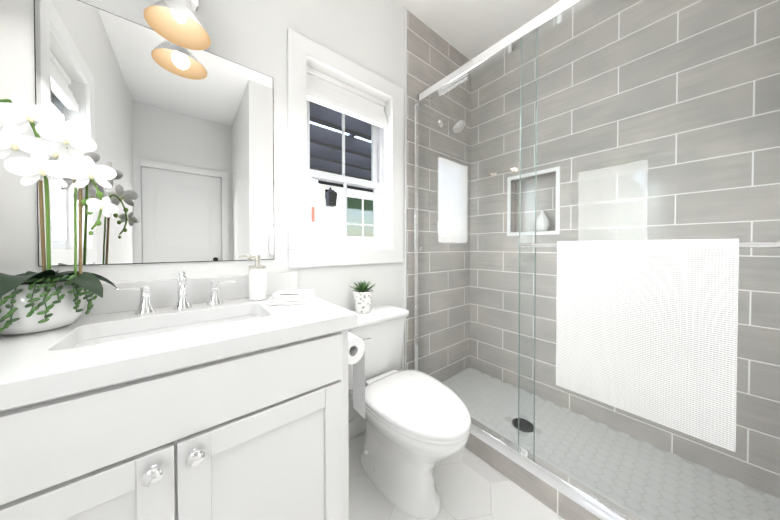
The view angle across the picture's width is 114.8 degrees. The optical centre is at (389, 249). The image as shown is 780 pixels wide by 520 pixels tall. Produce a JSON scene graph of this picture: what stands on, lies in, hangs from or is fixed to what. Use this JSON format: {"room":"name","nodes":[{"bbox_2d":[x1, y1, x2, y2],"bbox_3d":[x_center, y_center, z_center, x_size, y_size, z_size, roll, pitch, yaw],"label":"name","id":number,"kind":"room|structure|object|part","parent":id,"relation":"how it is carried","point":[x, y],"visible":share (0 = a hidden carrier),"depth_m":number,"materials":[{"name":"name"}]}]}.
{"room":"bathroom","nodes":[
{"label":"bathroom","id":0,"kind":"room"},
{"bbox_2d":[0,0,470,421],"bbox_3d":[-0.286,-0.273,1.481,2.660,2.740,0.130,-1,1,-39],"label":"wall","id":1,"kind":"structure","parent":0,"point":[365,34],"depth_m":1.47,"materials":[{"name":"white paint"}]},
{"bbox_2d":[34,0,273,266],"bbox_3d":[-0.811,-0.379,0.966,0.672,0.856,0.005,-1,1,-39],"label":"mirror","id":2,"kind":"object","parent":1,"relation":"attached to","point":[182,137],"visible":0.83,"depth_m":0.92,"materials":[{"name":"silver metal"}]},
{"bbox_2d":[143,0,210,49],"bbox_3d":[-0.747,-0.934,0.883,0.181,0.325,0.205,-1,1,-39],"label":"light","id":3,"kind":"object","parent":1,"relation":"attached to","point":[178,22],"visible":1,"depth_m":0.90,"materials":[{"name":"orange glass"}]},
{"bbox_3d":[-0.740,-0.829,0.875,0.044,0.060,0.043,-1,1,-39],"label":"bulb","id":4,"kind":"part","parent":3,"relation":"part of","materials":[{"name":"white glass"}]},
{"bbox_3d":[-0.773,-1.012,0.914,0.120,0.170,0.122,-1,1,-39],"label":"arm","id":5,"kind":"part","parent":3,"relation":"part of"},
{"bbox_2d":[287,28,402,267],"bbox_3d":[-0.249,-0.493,1.496,0.744,1.160,0.150,-1,1,-39],"label":"window","id":6,"kind":"structure","parent":1,"relation":"in","point":[305,82],"depth_m":1.42,"materials":[{"name":"white paint"}]},
{"bbox_3d":[-0.280,-0.494,1.535,0.560,0.980,0.050,-1,1,-39],"label":"main window sash","id":7,"kind":"part","parent":6,"relation":"part of","materials":[{"name":"glass"}]},
{"bbox_2d":[307,66,387,128],"bbox_3d":[-0.244,-0.895,1.485,0.552,0.174,0.050,-1,1,-39],"label":"shade","id":8,"kind":"object","parent":6,"relation":"attached to","point":[324,90],"depth_m":1.46,"materials":[{"name":"white fabric"}]},
{"bbox_2d":[348,416,365,439],"bbox_3d":[0.288,1.054,0.907,0.727,0.100,1.508,-1,1,-39],"label":"baseboard","id":9,"kind":"structure","parent":1,"relation":"attached to","point":[357,425],"depth_m":1.47,"materials":[{"name":"white paint"}]},
{"bbox_2d":[404,6,406,369],"bbox_3d":[0.576,-0.269,1.124,0.014,2.739,1.509,-1,1,-39],"label":"trim","id":10,"kind":"structure","parent":1,"relation":"attached to","point":[405,106],"depth_m":1.70,"materials":[{"name":"white paint"}]},
{"bbox_2d":[437,217,451,236],"bbox_3d":[0.443,-0.179,1.948,0.164,0.164,0.063,-1,1,-39],"label":"shower valve","id":11,"kind":"object","parent":1,"relation":"attached to","point":[444,225],"depth_m":1.94,"materials":[{"name":"silver metal"}]},
{"bbox_2d":[438,119,465,132],"bbox_3d":[0.460,-0.934,1.855,0.100,0.148,0.214,-1,1,-39],"label":"shower head","id":12,"kind":"object","parent":1,"relation":"attached to","point":[456,126],"depth_m":1.81},
{"bbox_2d":[417,0,779,519],"bbox_3d":[0.650,-0.011,1.187,0.028,1.974,1.462,-1,1,-39],"label":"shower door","id":13,"kind":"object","parent":1,"relation":"attached to","point":[535,227],"visible":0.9,"depth_m":1.06,"materials":[{"name":"clear glass"}]},
{"bbox_2d":[419,241,779,250],"bbox_3d":[0.631,-0.009,1.158,0.076,0.045,1.408,-1,1,-39],"label":"towel rail","id":14,"kind":"object","parent":13,"relation":"attached to","point":[769,244],"visible":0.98,"depth_m":0.68,"materials":[{"name":"silver metal"}]},
{"bbox_2d":[556,239,738,451],"bbox_3d":[0.833,0.263,0.865,0.036,0.592,0.434,-1,1,-39],"label":"hanging towel","id":15,"kind":"object","parent":14,"relation":"hanging from","point":[647,329],"visible":1,"depth_m":0.81,"materials":[{"name":"white fabric"}]},
{"bbox_2d":[349,431,564,519],"bbox_3d":[0.623,1.111,0.400,2.630,0.002,2.960,-1,1,-39],"label":"floor","id":16,"kind":"structure","parent":0,"point":[470,485],"depth_m":1.12,"materials":[{"name":"white tile"}]},
{"bbox_2d":[0,272,357,519],"bbox_3d":[-0.625,0.610,0.759,0.908,0.989,0.578,-1,1,-39],"label":"bathroom vanity","id":17,"kind":"object","parent":16,"relation":"on","point":[233,406],"visible":0.92,"depth_m":0.60,"materials":[{"name":"white paint"}]},
{"bbox_2d":[0,272,357,410],"bbox_3d":[-0.633,0.247,0.766,0.908,0.263,0.550,-1,1,-39],"label":"countertop","id":18,"kind":"structure","parent":17,"relation":"on","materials":[{"name":"white stone"}]},
{"bbox_2d":[0,92,118,334],"bbox_3d":[-0.938,-0.085,0.659,0.314,0.602,0.234,-1,1,-39],"label":"orchid plant","id":19,"kind":"object","parent":18,"relation":"on","point":[48,299],"visible":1,"depth_m":0.65,"materials":[{"name":"white plant"}]},
{"bbox_3d":[-0.954,0.152,0.678,0.166,0.128,0.166,-1,1,-39],"label":"pot","id":20,"kind":"part","parent":19,"relation":"part of","materials":[{"name":"white ceramic"}]},
{"bbox_2d":[114,271,235,314],"bbox_3d":[-0.722,0.147,0.866,0.335,0.134,0.163,-1,1,-39],"label":"faucet","id":21,"kind":"object","parent":18,"relation":"on","point":[145,306],"visible":1,"depth_m":0.89,"materials":[{"name":"silver metal"}]},
{"bbox_3d":[-0.848,0.168,0.834,0.097,0.092,0.054,-1,1,-39],"label":"handle","id":22,"kind":"part","parent":21,"relation":"part of","materials":[{"name":"silver metal"}]},
{"bbox_3d":[-0.722,0.147,0.866,0.054,0.134,0.163,-1,1,-39],"label":"spout","id":23,"kind":"part","parent":21,"relation":"part of","materials":[{"name":"silver metal"}]},
{"bbox_3d":[-0.664,0.166,0.983,0.097,0.092,0.054,-1,1,-39],"label":"handle","id":24,"kind":"part","parent":21,"relation":"part of","materials":[{"name":"silver metal"}]},
{"bbox_2d":[247,255,265,300],"bbox_3d":[-0.565,0.117,1.054,0.077,0.190,0.067,-1,1,-39],"label":"soap dispenser","id":25,"kind":"object","parent":18,"relation":"on","point":[257,281],"visible":1,"depth_m":1.03,"materials":[{"name":"white ceramic"}]},
{"bbox_2d":[266,290,314,305],"bbox_3d":[-0.400,0.192,1.015,0.172,0.039,0.122,0,1,-11],"label":"folded washcloth","id":26,"kind":"object","parent":18,"relation":"on","point":[289,297],"visible":1,"depth_m":0.96,"materials":[{"name":"white fabric"}]},
{"bbox_2d":[348,332,364,418],"bbox_3d":[-0.197,0.525,1.034,0.142,0.354,0.145,-1,1,-39],"label":"toilet paper","id":27,"kind":"object","parent":17,"relation":"attached to","point":[356,352],"visible":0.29,"depth_m":1.04,"materials":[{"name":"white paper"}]},
{"bbox_2d":[348,305,470,518],"bbox_3d":[0.022,0.726,1.184,0.496,0.748,0.736,-1,1,-39],"label":"toilet","id":28,"kind":"object","parent":16,"relation":"on","point":[418,425],"visible":0.81,"depth_m":1.09,"materials":[{"name":"white ceramic"}]},
{"bbox_2d":[350,280,375,313],"bbox_3d":[-0.140,0.261,1.390,0.164,0.175,0.149,-1,1,-39],"label":"succulent pot","id":29,"kind":"object","parent":28,"relation":"on","point":[362,294],"visible":1,"depth_m":1.35,"materials":[{"name":"white ceramic"}]},
{"bbox_3d":[-0.106,0.530,1.395,0.425,0.362,0.215,-1,1,-39],"label":"tank","id":30,"kind":"part","parent":28,"relation":"part of","materials":[{"name":"white ceramic"}]},
{"bbox_3d":[0.115,0.678,1.125,0.384,0.053,0.527,-1,1,-39],"label":"seat","id":31,"kind":"part","parent":28,"relation":"part of","materials":[{"name":"white plastic"}]},
{"bbox_2d":[464,415,646,519],"bbox_3d":[0.650,1.050,1.200,0.130,0.100,1.509,-1,1,-39],"label":"shower curb","id":32,"kind":"structure","parent":16,"relation":"on","point":[561,500],"depth_m":1.11,"materials":[{"name":"grey tile"}]},
{"bbox_2d":[412,0,640,519],"bbox_3d":[0.650,-0.025,1.187,0.056,2.050,1.508,-1,1,-39],"label":"shower door frame","id":33,"kind":"structure","parent":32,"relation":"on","point":[509,43],"depth_m":1.26,"materials":[{"name":"silver metal"}]},
{"bbox_2d":[521,444,530,456],"bbox_3d":[0.653,0.964,1.195,0.040,0.028,0.030,-1,1,-39],"label":"guide","id":34,"kind":"object","parent":33,"relation":"attached to","point":[526,450],"visible":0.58,"depth_m":1.19,"materials":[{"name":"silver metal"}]},
{"bbox_2d":[441,367,779,519],"bbox_3d":[0.943,1.053,1.438,0.665,0.002,1.550,-1,1,-39],"label":"shower floor","id":35,"kind":"structure","parent":16,"relation":"on","point":[623,461],"depth_m":1.24,"materials":[{"name":"grey tile"}]},
{"bbox_2d":[512,418,533,432],"bbox_3d":[0.798,1.051,1.494,0.120,0.004,0.120,-1,1,-39],"label":"floor drain","id":36,"kind":"object","parent":35,"relation":"in","point":[525,429],"depth_m":1.49,"materials":[{"name":"grey metal"}]},
{"bbox_2d":[396,0,560,59],"bbox_3d":[0.631,-1.630,0.373,2.610,0.001,2.920,-1,1,-39],"label":"ceiling","id":37,"kind":"structure","parent":0,"point":[469,29],"depth_m":1.77,"materials":[{"name":"white paint"}]},
{"bbox_2d":[470,0,779,498],"bbox_3d":[1.221,-0.275,1.647,0.090,2.740,1.710,-1,1,-39],"label":"wall","id":38,"kind":"structure","parent":0,"point":[615,49],"depth_m":1.38,"materials":[{"name":"grey tile"}]},
{"bbox_2d":[507,166,559,235],"bbox_3d":[1.029,-0.333,1.809,0.010,0.456,0.356,-1,1,-39],"label":"trim","id":39,"kind":"structure","parent":38,"relation":"attached to","point":[557,218],"depth_m":1.76,"materials":[{"name":"white tile"}]},
{"bbox_2d":[534,210,549,231],"bbox_3d":[1.100,-0.208,1.801,0.097,0.156,0.097,-1,1,-39],"label":"vase","id":40,"kind":"object","parent":38,"relation":"in","point":[544,219],"depth_m":1.77,"materials":[{"name":"white ceramic"}]},
{"label":"outside","id":41,"kind":"structure","parent":0,"visible":0},
{"bbox_2d":[312,206,314,234],"bbox_3d":[-4.791,-0.245,9.010,8.000,3.500,2.700,-1,1,-39],"label":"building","id":42,"kind":"structure","parent":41,"point":[313,220],"depth_m":9.16,"materials":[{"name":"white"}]},
{"bbox_2d":[315,180,372,236],"bbox_3d":[1.142,-0.024,7.337,6.890,3.100,0.375,-1,1,-39],"label":"house","id":43,"kind":"structure","parent":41,"point":[329,220],"depth_m":5.38,"materials":[{"name":"white"}]},
{"bbox_2d":[325,187,336,206],"bbox_3d":[-1.221,-1.083,5.086,0.190,0.391,0.273,-1,1,-39],"label":"lantern","id":44,"kind":"object","parent":43,"relation":"attached to","point":[331,196],"visible":1,"depth_m":5.00,"materials":[{"name":"black paint"}]},
{"bbox_2d":[310,101,370,180],"bbox_3d":[1.012,-1.504,5.010,10.000,0.235,3.000,-1,1,-39],"label":"pergola","id":45,"kind":"object","parent":43,"relation":"attached to","point":[325,149],"visible":0.04,"depth_m":3.43,"materials":[{"name":"black"}]}
]}

